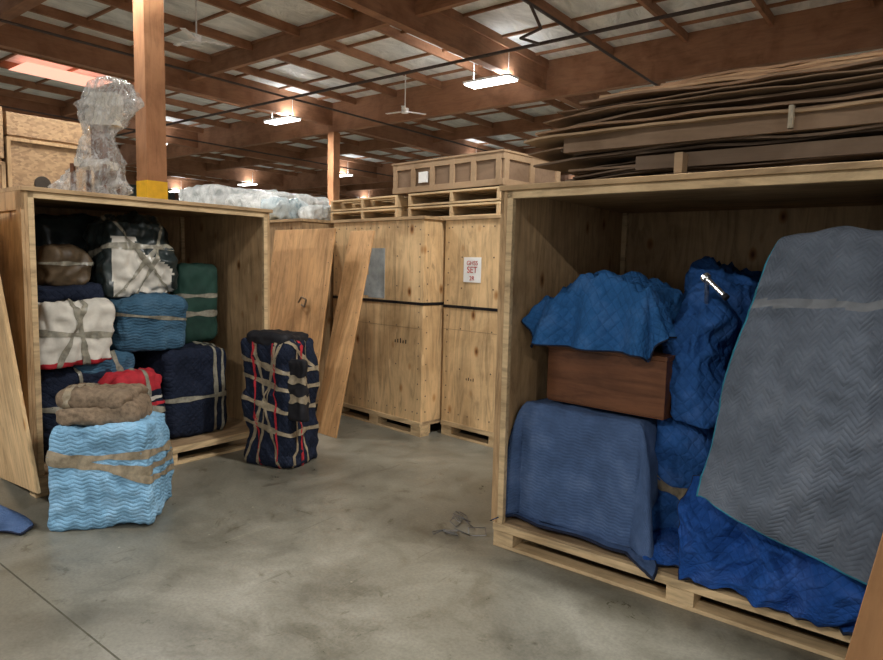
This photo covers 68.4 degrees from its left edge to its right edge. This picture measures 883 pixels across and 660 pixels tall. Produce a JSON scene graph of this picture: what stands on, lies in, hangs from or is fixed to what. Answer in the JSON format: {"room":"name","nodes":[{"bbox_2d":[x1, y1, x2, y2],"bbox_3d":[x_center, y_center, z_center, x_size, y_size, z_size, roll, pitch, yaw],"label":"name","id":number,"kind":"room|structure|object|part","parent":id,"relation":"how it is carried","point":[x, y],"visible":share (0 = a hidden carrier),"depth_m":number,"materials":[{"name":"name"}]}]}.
{"room":"storage warehouse","nodes":[
{"label":"storage warehouse","id":0,"kind":"room"},
{"bbox_2d":[94,180,178,200],"bbox_3d":[-22.806,-4.684,29.047,0.203,5.950,46.000,6,7,38],"label":"wall","id":1,"kind":"structure","parent":0,"point":[171,195],"depth_m":35.77,"materials":[{"name":"paint"}]},
{"bbox_2d":[0,0,882,199],"bbox_3d":[-2.808,-5.144,12.055,52.001,0.749,42.280,6,7,38],"label":"ceiling beams","id":2,"kind":"structure","parent":1,"relation":"attached to","point":[853,26],"depth_m":12.79,"materials":[{"name":"brown wood"}]},
{"bbox_2d":[0,404,849,659],"bbox_3d":[-2.348,0.389,13.359,52.001,0.101,46.001,6,7,38],"label":"floor","id":3,"kind":"structure","parent":0,"point":[337,555],"depth_m":3.52,"materials":[{"name":"concrete"}]},
{"bbox_2d":[0,505,33,534],"bbox_3d":[-2.953,1.139,4.104,0.762,0.209,0.356,1,6,0],"label":"blanket","id":4,"kind":"object","parent":3,"relation":"on","point":[11,521],"visible":1,"depth_m":4.06,"materials":[{"name":"blue fabric"}]},
{"bbox_2d":[0,276,40,493],"bbox_3d":[-3.171,0.089,4.586,0.208,2.205,1.475,-4,8,-44],"label":"plywood panel","id":5,"kind":"object","parent":3,"relation":"on","point":[17,459],"visible":1,"depth_m":4.34,"materials":[{"name":"wood"}]},
{"bbox_2d":[45,411,174,531],"bbox_3d":[-2.198,0.900,4.364,0.673,0.682,0.618,0,6,-8],"label":"bundle","id":6,"kind":"object","parent":3,"relation":"on","point":[109,474],"visible":0.91,"depth_m":4.10,"materials":[{"name":"blue fabric"}]},
{"bbox_2d":[55,393,152,425],"bbox_3d":[-2.227,0.513,4.348,0.526,0.154,0.503,0,6,-12],"label":"blankets","id":7,"kind":"object","parent":6,"relation":"on","point":[141,406],"visible":0.66,"depth_m":4.14,"materials":[{"name":"fabric"}]},
{"bbox_2d":[55,383,148,408],"bbox_3d":[-2.267,0.418,4.343,0.509,0.132,0.495,1,6,-2],"label":"blankets","id":8,"kind":"object","parent":7,"relation":"on","point":[81,395],"visible":0.94,"depth_m":4.16,"materials":[{"name":"fabric"}]},
{"bbox_2d":[0,185,272,497],"bbox_3d":[-2.813,-0.012,5.763,1.544,2.190,2.044,6,7,39],"label":"crate","id":9,"kind":"object","parent":3,"relation":"on","point":[235,240],"visible":0.41,"depth_m":5.84,"materials":[{"name":"brown wood"}]},
{"bbox_2d":[40,367,111,461],"bbox_3d":[-3.039,0.597,5.264,0.741,0.763,0.751,6,7,39],"label":"bundle","id":10,"kind":"object","parent":9,"relation":"in","point":[53,381],"visible":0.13,"depth_m":4.89,"materials":[{"name":"fabric"}]},
{"bbox_2d":[38,298,114,369],"bbox_3d":[-2.950,-0.002,5.109,0.603,0.514,0.653,6,7,38],"label":"bundle","id":11,"kind":"object","parent":10,"relation":"on","point":[80,332],"visible":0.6,"depth_m":4.91,"materials":[{"name":"fabric"}]},
{"bbox_2d":[37,282,104,302],"bbox_3d":[-3.056,-0.313,5.191,0.517,0.152,0.528,6,7,39],"label":"wrapped bundle","id":12,"kind":"object","parent":11,"relation":"on","point":[90,290],"visible":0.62,"depth_m":5.04,"materials":[{"name":"blue fabric"}]},
{"bbox_2d":[36,244,93,285],"bbox_3d":[-2.994,-0.517,5.138,0.378,0.330,0.444,5,7,34],"label":"bundle","id":13,"kind":"object","parent":12,"relation":"on","point":[56,264],"visible":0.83,"depth_m":5.00,"materials":[{"name":"brown fabric"}]},
{"bbox_2d":[48,77,143,194],"bbox_3d":[-2.876,-1.595,5.480,0.757,1.008,0.586,1,6,0],"label":"plastic-wrapped item","id":14,"kind":"object","parent":9,"relation":"on","point":[102,110],"visible":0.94,"depth_m":5.37,"materials":[{"name":"clear plastic"}]},
{"bbox_3d":[-2.869,-1.528,5.457,0.360,0.880,0.270,1,6,0],"label":"chair frame","id":15,"kind":"part","parent":14,"relation":"part of","materials":[{"name":"beige"}]},
{"bbox_2d":[98,367,166,424],"bbox_3d":[-2.554,0.643,5.343,0.416,0.678,0.534,5,7,33],"label":"bundle","id":16,"kind":"object","parent":9,"relation":"in","point":[147,376],"visible":0.35,"depth_m":5.25,"materials":[{"name":"fabric"}]},
{"bbox_2d":[71,350,134,373],"bbox_3d":[-2.796,0.276,5.300,0.375,0.250,0.505,7,8,43],"label":"bundle","id":17,"kind":"object","parent":16,"relation":"on","point":[121,361],"visible":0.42,"depth_m":5.24,"materials":[{"name":"blue fabric"}]},
{"bbox_2d":[134,341,226,438],"bbox_3d":[-2.388,0.520,5.965,0.693,0.807,0.670,6,7,39],"label":"bundle","id":18,"kind":"object","parent":9,"relation":"in","point":[193,384],"visible":0.71,"depth_m":5.73,"materials":[{"name":"blue fabric"}]},
{"bbox_2d":[104,292,187,351],"bbox_3d":[-2.580,-0.092,5.578,0.607,0.497,0.682,6,7,39],"label":"bundle","id":19,"kind":"object","parent":18,"relation":"on","point":[154,321],"visible":0.77,"depth_m":5.37,"materials":[{"name":"blue fabric"}]},
{"bbox_2d":[82,210,178,296],"bbox_3d":[-2.655,-0.658,5.550,0.648,0.726,0.680,7,8,43],"label":"bundle","id":20,"kind":"object","parent":19,"relation":"on","point":[130,253],"visible":0.9,"depth_m":5.35,"materials":[{"name":"beige fabric"}]},
{"bbox_2d":[169,263,217,343],"bbox_3d":[-2.330,-0.259,6.135,0.448,0.750,0.252,-4,8,-45],"label":"bundle","id":21,"kind":"object","parent":18,"relation":"on","point":[197,282],"visible":0.72,"depth_m":6.06,"materials":[{"name":"fabric"}]},
{"bbox_3d":[-3.190,0.465,5.989,0.591,0.875,1.376,6,7,39],"label":"bundle","id":22,"kind":"object","parent":9,"relation":"in","visible":0},
{"bbox_2d":[34,213,168,249],"bbox_3d":[-3.121,-0.491,5.909,0.520,1.101,1.217,6,7,39],"label":"furniture","id":23,"kind":"object","parent":22,"relation":"on","point":[49,229],"visible":0.15,"depth_m":5.49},
{"bbox_2d":[133,0,167,199],"bbox_3d":[-3.264,-1.687,7.329,0.238,5.190,0.238,6,7,38],"label":"wooden post","id":24,"kind":"object","parent":3,"relation":"on","point":[148,15],"visible":0.39,"depth_m":7.16,"materials":[{"name":"brown wood"}]},
{"bbox_2d":[240,337,319,468],"bbox_3d":[-1.401,0.583,5.631,0.600,1.097,0.535,4,6,24],"label":"bundle","id":25,"kind":"object","parent":3,"relation":"on","point":[275,441],"visible":0.82,"depth_m":5.43,"materials":[{"name":"blue fabric"}]},
{"bbox_2d":[246,329,308,345],"bbox_3d":[-1.396,0.066,5.557,0.458,0.140,0.394,4,6,24],"label":"blanket","id":26,"kind":"object","parent":25,"relation":"on","point":[263,337],"visible":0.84,"depth_m":5.41,"materials":[{"name":"fabric"}]},
{"bbox_2d":[287,358,309,421],"bbox_3d":[-1.182,0.488,5.336,0.213,0.514,0.122,4,6,24],"label":"roll","id":27,"kind":"object","parent":25,"relation":"on","point":[298,407],"visible":0.97,"depth_m":5.29,"materials":[{"name":"fabric"}]},
{"bbox_2d":[269,218,333,403],"bbox_3d":[-1.347,-0.247,8.445,1.524,2.190,2.144,7,8,44],"label":"crate","id":28,"kind":"object","parent":3,"relation":"on","point":[298,223],"visible":0.07,"depth_m":7.42,"materials":[{"name":"brown wood"}]},
{"bbox_2d":[261,196,307,219],"bbox_3d":[-1.949,-1.487,8.101,0.478,0.319,0.618,7,8,44],"label":"furniture","id":29,"kind":"object","parent":28,"relation":"on","point":[282,207],"visible":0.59,"depth_m":7.88,"materials":[{"name":"white plastic"}]},
{"bbox_2d":[298,204,341,220],"bbox_3d":[-1.487,-1.431,8.041,0.422,0.239,0.574,7,8,44],"label":"furniture","id":30,"kind":"object","parent":28,"relation":"on","point":[320,212],"visible":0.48,"depth_m":7.84,"materials":[{"name":"white plastic"}]},
{"bbox_2d":[270,228,335,363],"bbox_3d":[-1.606,-0.046,6.991,1.120,2.072,0.319,7,8,44],"label":"plywood panel","id":31,"kind":"object","parent":3,"relation":"on","point":[301,263],"visible":0.58,"depth_m":6.92,"materials":[{"name":"wood"}]},
{"bbox_2d":[327,132,339,204],"bbox_3d":[-2.950,-2.720,17.735,0.238,5.190,0.238,6,7,38],"label":"wooden post","id":32,"kind":"object","parent":3,"relation":"on","point":[333,137],"visible":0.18,"depth_m":17.48,"materials":[{"name":"brown wood"}]},
{"bbox_2d":[316,230,374,437],"bbox_3d":[-0.992,0.019,6.596,0.380,2.053,0.478,7,8,44],"label":"wooden plank","id":33,"kind":"object","parent":3,"relation":"on","point":[357,259],"visible":0.94,"depth_m":6.57,"materials":[{"name":"wood"}]},
{"bbox_2d":[331,215,445,436],"bbox_3d":[0.020,-0.136,7.644,1.494,2.190,2.144,7,8,44],"label":"crate","id":34,"kind":"object","parent":3,"relation":"on","point":[396,366],"visible":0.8,"depth_m":6.63,"materials":[{"name":"brown wood"}]},
{"bbox_2d":[331,195,408,219],"bbox_3d":[-0.527,-1.403,7.824,1.200,0.270,1.100,7,8,44],"label":"wooden pallet","id":35,"kind":"object","parent":34,"relation":"on","point":[393,205],"visible":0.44,"depth_m":7.52,"materials":[{"name":"brown wood"}]},
{"bbox_2d":[432,511,486,535],"bbox_3d":[0.113,1.282,4.288,0.351,0.036,0.386,1,6,0],"label":"strap","id":36,"kind":"object","parent":3,"relation":"on","point":[462,518],"visible":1,"depth_m":4.20,"materials":[{"name":"fabric"}]},
{"bbox_2d":[440,215,500,447],"bbox_3d":[1.183,-0.020,6.747,1.444,2.190,1.944,7,8,44],"label":"crate","id":37,"kind":"object","parent":3,"relation":"on","point":[470,308],"visible":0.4,"depth_m":6.30,"materials":[{"name":"brown wood"}]},
{"bbox_2d":[408,186,500,216],"bbox_3d":[0.441,-1.281,6.825,1.250,0.270,1.000,7,8,44],"label":"wooden pallet","id":38,"kind":"object","parent":37,"relation":"on","point":[486,200],"visible":0.49,"depth_m":6.60,"materials":[{"name":"brown wood"}]},
{"bbox_2d":[392,149,560,195],"bbox_3d":[0.347,-1.594,6.848,1.550,0.320,0.960,7,8,44],"label":"box","id":39,"kind":"object","parent":38,"relation":"on","point":[500,167],"visible":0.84,"depth_m":6.36,"materials":[{"name":"beige wood"}]},
{"bbox_2d":[463,257,481,282],"bbox_3d":[0.294,-0.576,6.231,0.220,0.240,0.006,7,8,44],"label":"paper sign","id":40,"kind":"object","parent":37,"relation":"attached to","point":[472,265],"visible":1,"depth_m":6.23,"materials":[{"name":"white paper"}]},
{"bbox_2d":[491,160,882,659],"bbox_3d":[1.781,0.278,3.911,2.324,2.190,1.794,6,7,38],"label":"crate","id":41,"kind":"object","parent":3,"relation":"on","point":[552,234],"visible":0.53,"depth_m":4.00,"materials":[{"name":"brown wood"}]},
{"bbox_2d":[490,398,657,580],"bbox_3d":[1.005,0.821,3.959,1.038,0.732,1.127,6,7,38],"label":"blanket","id":42,"kind":"object","parent":41,"relation":"in","point":[589,474],"visible":0.66,"depth_m":3.76,"materials":[{"name":"blue fabric"}]},
{"bbox_2d":[547,346,675,419],"bbox_3d":[1.079,0.275,3.924,0.760,0.350,0.455,6,8,42],"label":"wooden nightstand","id":43,"kind":"object","parent":42,"relation":"on","point":[611,381],"visible":0.59,"depth_m":3.72,"materials":[{"name":"brown wood"}]},
{"bbox_2d":[521,270,685,362],"bbox_3d":[1.036,-0.116,3.932,0.942,0.494,0.728,6,8,42],"label":"blanket","id":44,"kind":"object","parent":43,"relation":"on","point":[631,314],"visible":0.86,"depth_m":3.69,"materials":[{"name":"blue fabric"}]},
{"bbox_2d":[643,527,678,567],"bbox_3d":[1.274,1.163,3.596,0.298,0.148,0.503,6,7,38],"label":"blanket","id":45,"kind":"object","parent":41,"relation":"in","point":[666,540],"visible":0.34,"depth_m":3.49,"materials":[{"name":"blue fabric"}]},
{"bbox_2d":[652,417,714,530],"bbox_3d":[1.433,0.822,3.815,0.443,0.806,0.602,5,7,32],"label":"bundle","id":46,"kind":"object","parent":41,"relation":"in","point":[682,449],"visible":0.34,"depth_m":3.60,"materials":[{"name":"blue fabric"}]},
{"bbox_2d":[661,273,741,428],"bbox_3d":[1.421,0.093,3.547,0.551,0.813,0.475,-4,8,-44],"label":"bundle","id":47,"kind":"object","parent":46,"relation":"on","point":[706,334],"depth_m":3.48,"materials":[{"name":"blue fabric"}]},
{"bbox_3d":[1.384,-0.197,3.362,0.109,0.200,0.278,1,6,0],"label":"metal chair leg","id":48,"kind":"part","parent":47,"relation":"part of","materials":[{"name":"silver metal"}]},
{"bbox_2d":[524,50,882,180],"bbox_3d":[1.944,-1.051,3.623,2.547,0.508,1.693,6,7,38],"label":"flattened cardboard","id":49,"kind":"object","parent":41,"relation":"on","point":[820,110],"visible":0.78,"depth_m":3.13,"materials":[{"name":"brown cardboard"}]},
{"bbox_2d":[683,256,761,348],"bbox_3d":[1.750,0.004,4.018,0.683,0.912,0.639,4,6,28],"label":"bundle","id":50,"kind":"object","parent":41,"relation":"in","point":[741,285],"visible":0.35,"depth_m":3.90,"materials":[{"name":"blue fabric"}]},
{"bbox_2d":[677,475,866,635],"bbox_3d":[1.587,1.038,3.048,1.021,0.530,0.327,7,8,45],"label":"blanket","id":51,"kind":"object","parent":41,"relation":"in","point":[716,551],"visible":0.62,"depth_m":3.04,"materials":[{"name":"blue fabric"}]},
{"bbox_2d":[696,226,882,584],"bbox_3d":[1.927,0.299,3.147,1.048,1.566,0.986,6,7,38],"label":"blanket","id":52,"kind":"object","parent":41,"relation":"in","point":[795,457],"visible":0.99,"depth_m":2.86,"materials":[{"name":"grey fabric"}]},
{"bbox_2d":[845,534,882,659],"bbox_3d":[1.857,1.182,2.384,0.705,0.900,0.136,5,7,31],"label":"plywood panel","id":53,"kind":"object","parent":3,"relation":"on","point":[866,643],"visible":1,"depth_m":2.50,"materials":[{"name":"wood"}]},
{"bbox_3d":[-2.335,-0.429,10.046,1.544,2.190,2.144,7,8,44],"label":"crate","id":54,"kind":"object","parent":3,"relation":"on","visible":0},
{"bbox_2d":[225,191,328,207],"bbox_3d":[-2.519,-1.790,9.903,1.288,0.537,1.180,7,8,44],"label":"mattress","id":55,"kind":"object","parent":54,"relation":"on","point":[251,200],"visible":0.26,"depth_m":9.49,"materials":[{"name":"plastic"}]},
{"bbox_3d":[-3.557,-0.582,11.290,1.544,2.190,2.144,7,8,44],"label":"crate","id":56,"kind":"object","parent":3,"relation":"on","visible":0},
{"bbox_2d":[178,184,276,204],"bbox_3d":[-3.624,-2.049,11.105,1.406,0.762,1.298,7,8,44],"label":"mattress","id":57,"kind":"object","parent":56,"relation":"on","point":[206,193],"visible":0.26,"depth_m":10.45,"materials":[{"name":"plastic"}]},
{"bbox_3d":[-5.392,-0.280,7.863,1.444,2.190,1.794,6,8,41],"label":"crate","id":58,"kind":"object","parent":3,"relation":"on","visible":0},
{"bbox_2d":[0,106,94,191],"bbox_3d":[-5.273,-1.940,7.644,1.232,1.160,1.780,6,8,41],"label":"box","id":59,"kind":"object","parent":58,"relation":"on","point":[35,151],"visible":0.56,"depth_m":7.48,"materials":[{"name":"brown wood"}]},
{"bbox_2d":[0,0,882,197],"bbox_3d":[-2.343,-5.554,12.867,52.330,0.275,46.001,6,7,38],"label":"ceiling","id":60,"kind":"structure","parent":0,"point":[388,50],"depth_m":12.75,"materials":[{"name":"wood"}]},
{"bbox_2d":[173,0,230,46],"bbox_3d":[-3.688,-4.731,9.683,0.906,0.800,0.795,1,6,0],"label":"ceiling fan","id":61,"kind":"object","parent":60,"relation":"hanging from","point":[196,38],"visible":1,"depth_m":9.79,"materials":[{"name":"metal"}]},
{"bbox_2d":[237,172,257,185],"bbox_3d":[-9.037,-7.026,30.259,1.040,0.550,0.380,6,7,38],"label":"light","id":62,"kind":"object","parent":60,"relation":"hanging from","point":[250,183],"visible":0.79,"depth_m":30.05,"materials":[{"name":"white"}]},
{"bbox_2d":[263,100,301,124],"bbox_3d":[-4.005,-5.521,16.346,1.040,0.550,0.380,6,7,38],"label":"light","id":63,"kind":"object","parent":60,"relation":"hanging from","point":[288,118],"visible":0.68,"depth_m":16.23,"materials":[{"name":"white"}]},
{"bbox_2d":[0,0,599,197],"bbox_3d":[-4.933,-5.558,14.905,38.280,0.589,46.001,6,7,38],"label":"trim","id":64,"kind":"structure","parent":60,"relation":"attached to","point":[436,28],"depth_m":14.40,"materials":[{"name":"brown wood"}]},
{"bbox_2d":[340,173,352,176],"bbox_3d":[-4.083,-6.528,26.400,1.040,0.550,0.380,6,7,38],"label":"light","id":65,"kind":"object","parent":60,"relation":"hanging from","point":[341,174],"visible":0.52,"depth_m":26.16,"materials":[{"name":"white"}]},
{"bbox_2d":[0,0,749,176],"bbox_3d":[-3.060,-4.727,13.499,40.043,0.264,42.363,1,6,-4],"label":"pipe","id":66,"kind":"object","parent":60,"relation":"attached to","point":[532,6],"visible":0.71,"depth_m":10.86,"materials":[{"name":"metal"}]},
{"bbox_2d":[385,75,425,114],"bbox_3d":[-0.780,-5.093,13.961,0.906,0.800,0.795,1,6,0],"label":"ceiling fan","id":67,"kind":"object","parent":60,"relation":"hanging from","point":[404,110],"depth_m":14.07,"materials":[{"name":"white metal"}]},
{"bbox_2d":[463,59,518,88],"bbox_3d":[0.949,-5.022,12.486,1.040,0.550,0.380,6,7,38],"label":"light","id":68,"kind":"object","parent":60,"relation":"hanging from","point":[504,78],"visible":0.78,"depth_m":12.39,"materials":[{"name":"white"}]}
]}

